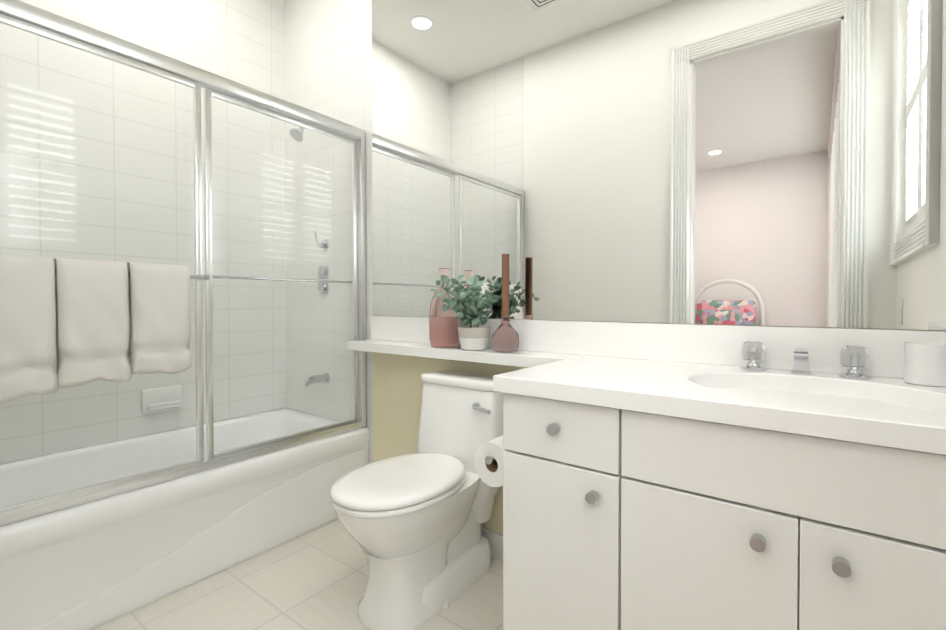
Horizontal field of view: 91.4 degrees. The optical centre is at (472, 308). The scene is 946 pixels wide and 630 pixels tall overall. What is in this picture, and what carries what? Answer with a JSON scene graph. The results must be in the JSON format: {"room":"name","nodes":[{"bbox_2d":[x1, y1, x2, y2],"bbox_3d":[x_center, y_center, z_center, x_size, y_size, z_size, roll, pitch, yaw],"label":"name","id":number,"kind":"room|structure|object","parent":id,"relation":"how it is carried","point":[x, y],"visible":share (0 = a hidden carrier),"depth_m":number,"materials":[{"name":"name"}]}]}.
{"room":"bathroom","nodes":[
{"label":"bathroom","id":0,"kind":"room"},
{"bbox_2d":[0,0,285,462],"bbox_3d":[-1.678,-0.457,2.157,0.100,2.926,1.665,1,1,37],"label":"wall tiles","id":1,"kind":"structure","parent":0,"point":[240,41],"depth_m":2.23,"materials":[{"name":"white tile"}]},
{"bbox_2d":[142,385,181,412],"bbox_3d":[-1.514,0.445,2.261,0.050,0.110,0.170,1,1,37],"label":"soap dish","id":2,"kind":"object","parent":1,"relation":"attached to","point":[172,393],"depth_m":2.25,"materials":[{"name":"white ceramic"}]},
{"bbox_2d":[92,519,502,629],"bbox_3d":[-0.458,1.043,1.315,3.085,0.050,1.765,1,1,37],"label":"floor","id":3,"kind":"structure","parent":0,"point":[315,579],"depth_m":1.61,"materials":[{"name":"tile"}]},
{"bbox_2d":[0,408,368,629],"bbox_3d":[-1.296,0.809,1.947,0.776,0.400,1.559,1,1,37],"label":"bathtub","id":4,"kind":"object","parent":3,"relation":"on","point":[91,565],"visible":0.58,"depth_m":1.72,"materials":[{"name":"white ceramic"}]},
{"bbox_2d":[0,0,365,525],"bbox_3d":[-1.022,-0.138,1.728,0.147,1.500,1.557,1,1,37],"label":"shower door","id":5,"kind":"structure","parent":4,"relation":"on","point":[26,17],"depth_m":1.75,"materials":[{"name":"clear glass"}]},
{"bbox_2d":[0,255,57,403],"bbox_3d":[-1.281,0.057,1.277,0.092,0.406,0.190,1,1,37],"label":"towel","id":6,"kind":"object","parent":5,"relation":"hanging from","point":[28,358],"visible":1,"depth_m":1.28,"materials":[{"name":"white fabric"}]},
{"bbox_2d":[54,258,130,387],"bbox_3d":[-1.170,0.044,1.422,0.092,0.386,0.177,1,1,37],"label":"towel","id":7,"kind":"object","parent":5,"relation":"hanging from","point":[92,319],"visible":0.98,"depth_m":1.39,"materials":[{"name":"white fabric"}]},
{"bbox_2d":[127,262,191,373],"bbox_3d":[-1.062,0.039,1.566,0.092,0.378,0.177,1,1,37],"label":"towel","id":8,"kind":"object","parent":5,"relation":"hanging from","point":[159,319],"visible":0.98,"depth_m":1.53,"materials":[{"name":"white fabric"}]},
{"bbox_2d":[330,370,503,629],"bbox_3d":[-0.191,0.642,1.642,0.396,0.743,0.670,1,1,37],"label":"toilet","id":9,"kind":"object","parent":3,"relation":"on","point":[411,524],"visible":0.83,"depth_m":1.55,"materials":[{"name":"white ceramic"}]},
{"bbox_2d":[348,316,945,629],"bbox_3d":[0.153,0.533,1.460,2.087,0.966,0.579,1,1,37],"label":"bathroom vanity","id":10,"kind":"object","parent":3,"relation":"on","point":[657,476],"visible":1,"depth_m":0.96,"materials":[{"name":"white laminate"}]},
{"bbox_2d":[429,268,459,347],"bbox_3d":[-0.118,-0.003,1.913,0.128,0.328,0.128,1,1,37],"label":"vase","id":11,"kind":"object","parent":10,"relation":"on","point":[443,329],"visible":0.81,"depth_m":1.86,"materials":[{"name":"pink ceramic"}]},
{"bbox_2d":[430,275,501,349],"bbox_3d":[-0.013,0.016,1.753,0.248,0.295,0.265,1,1,37],"label":"plant pot","id":12,"kind":"object","parent":10,"relation":"on","point":[471,337],"visible":0.98,"depth_m":1.77,"materials":[{"name":"leaf"},{"name":"ceramic"},{"name":"soil"}]},
{"bbox_2d":[474,435,506,486],"bbox_3d":[0.087,0.397,1.305,0.122,0.178,0.152,1,1,37],"label":"toilet paper","id":13,"kind":"object","parent":10,"relation":"attached to","point":[488,459],"visible":0.38,"depth_m":1.26,"materials":[{"name":"white paper"}]},
{"bbox_2d":[492,254,518,352],"bbox_3d":[0.122,-0.019,1.729,0.103,0.365,0.103,1,1,37],"label":"bud vase","id":14,"kind":"object","parent":10,"relation":"on","point":[505,337],"visible":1,"depth_m":1.71,"materials":[{"name":"pink glass"}]},
{"bbox_2d":[741,341,870,379],"bbox_3d":[0.846,0.132,1.191,0.276,0.078,0.095,1,1,37],"label":"faucet","id":15,"kind":"object","parent":10,"relation":"on","point":[854,360],"visible":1,"depth_m":1.18,"materials":[{"name":"silver metal"}]},
{"bbox_2d":[904,342,945,386],"bbox_3d":[1.033,0.126,1.049,0.080,0.092,0.080,1,1,37],"label":"candle","id":16,"kind":"object","parent":10,"relation":"on","point":[924,363],"visible":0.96,"depth_m":1.02,"materials":[{"name":"white wax"}]},
{"bbox_2d":[371,0,945,533],"bbox_3d":[0.399,-0.450,1.691,2.195,2.926,0.100,1,1,37],"label":"wall","id":17,"kind":"structure","parent":0,"point":[397,390],"depth_m":2.19,"materials":[{"name":"beige paint"}]},
{"bbox_2d":[284,0,372,463],"bbox_3d":[-0.830,-0.463,2.622,0.890,2.926,0.100,1,1,37],"label":"wall tile","id":18,"kind":"structure","parent":17,"relation":"attached to","point":[328,58],"depth_m":2.55,"materials":[{"name":"white tile"}]},
{"bbox_2d":[289,127,329,386],"bbox_3d":[-0.880,-0.302,2.475,0.090,1.447,0.197,1,1,37],"label":"shower fixtures","id":19,"kind":"object","parent":18,"relation":"attached to","point":[323,273],"depth_m":2.52,"materials":[{"name":"silver metal"}]},
{"bbox_2d":[481,527,502,560],"bbox_3d":[-0.067,0.959,1.992,1.100,0.100,0.012,1,1,37],"label":"baseboard","id":20,"kind":"structure","parent":17,"relation":"attached to","point":[495,539],"depth_m":1.87,"materials":[{"name":"white wood"}]},
{"bbox_2d":[372,0,945,329],"bbox_3d":[0.329,-0.821,1.673,2.079,1.732,0.006,1,1,37],"label":"mirror","id":21,"kind":"object","parent":17,"relation":"attached to","point":[757,162],"visible":1,"depth_m":1.46,"materials":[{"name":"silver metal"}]}
]}

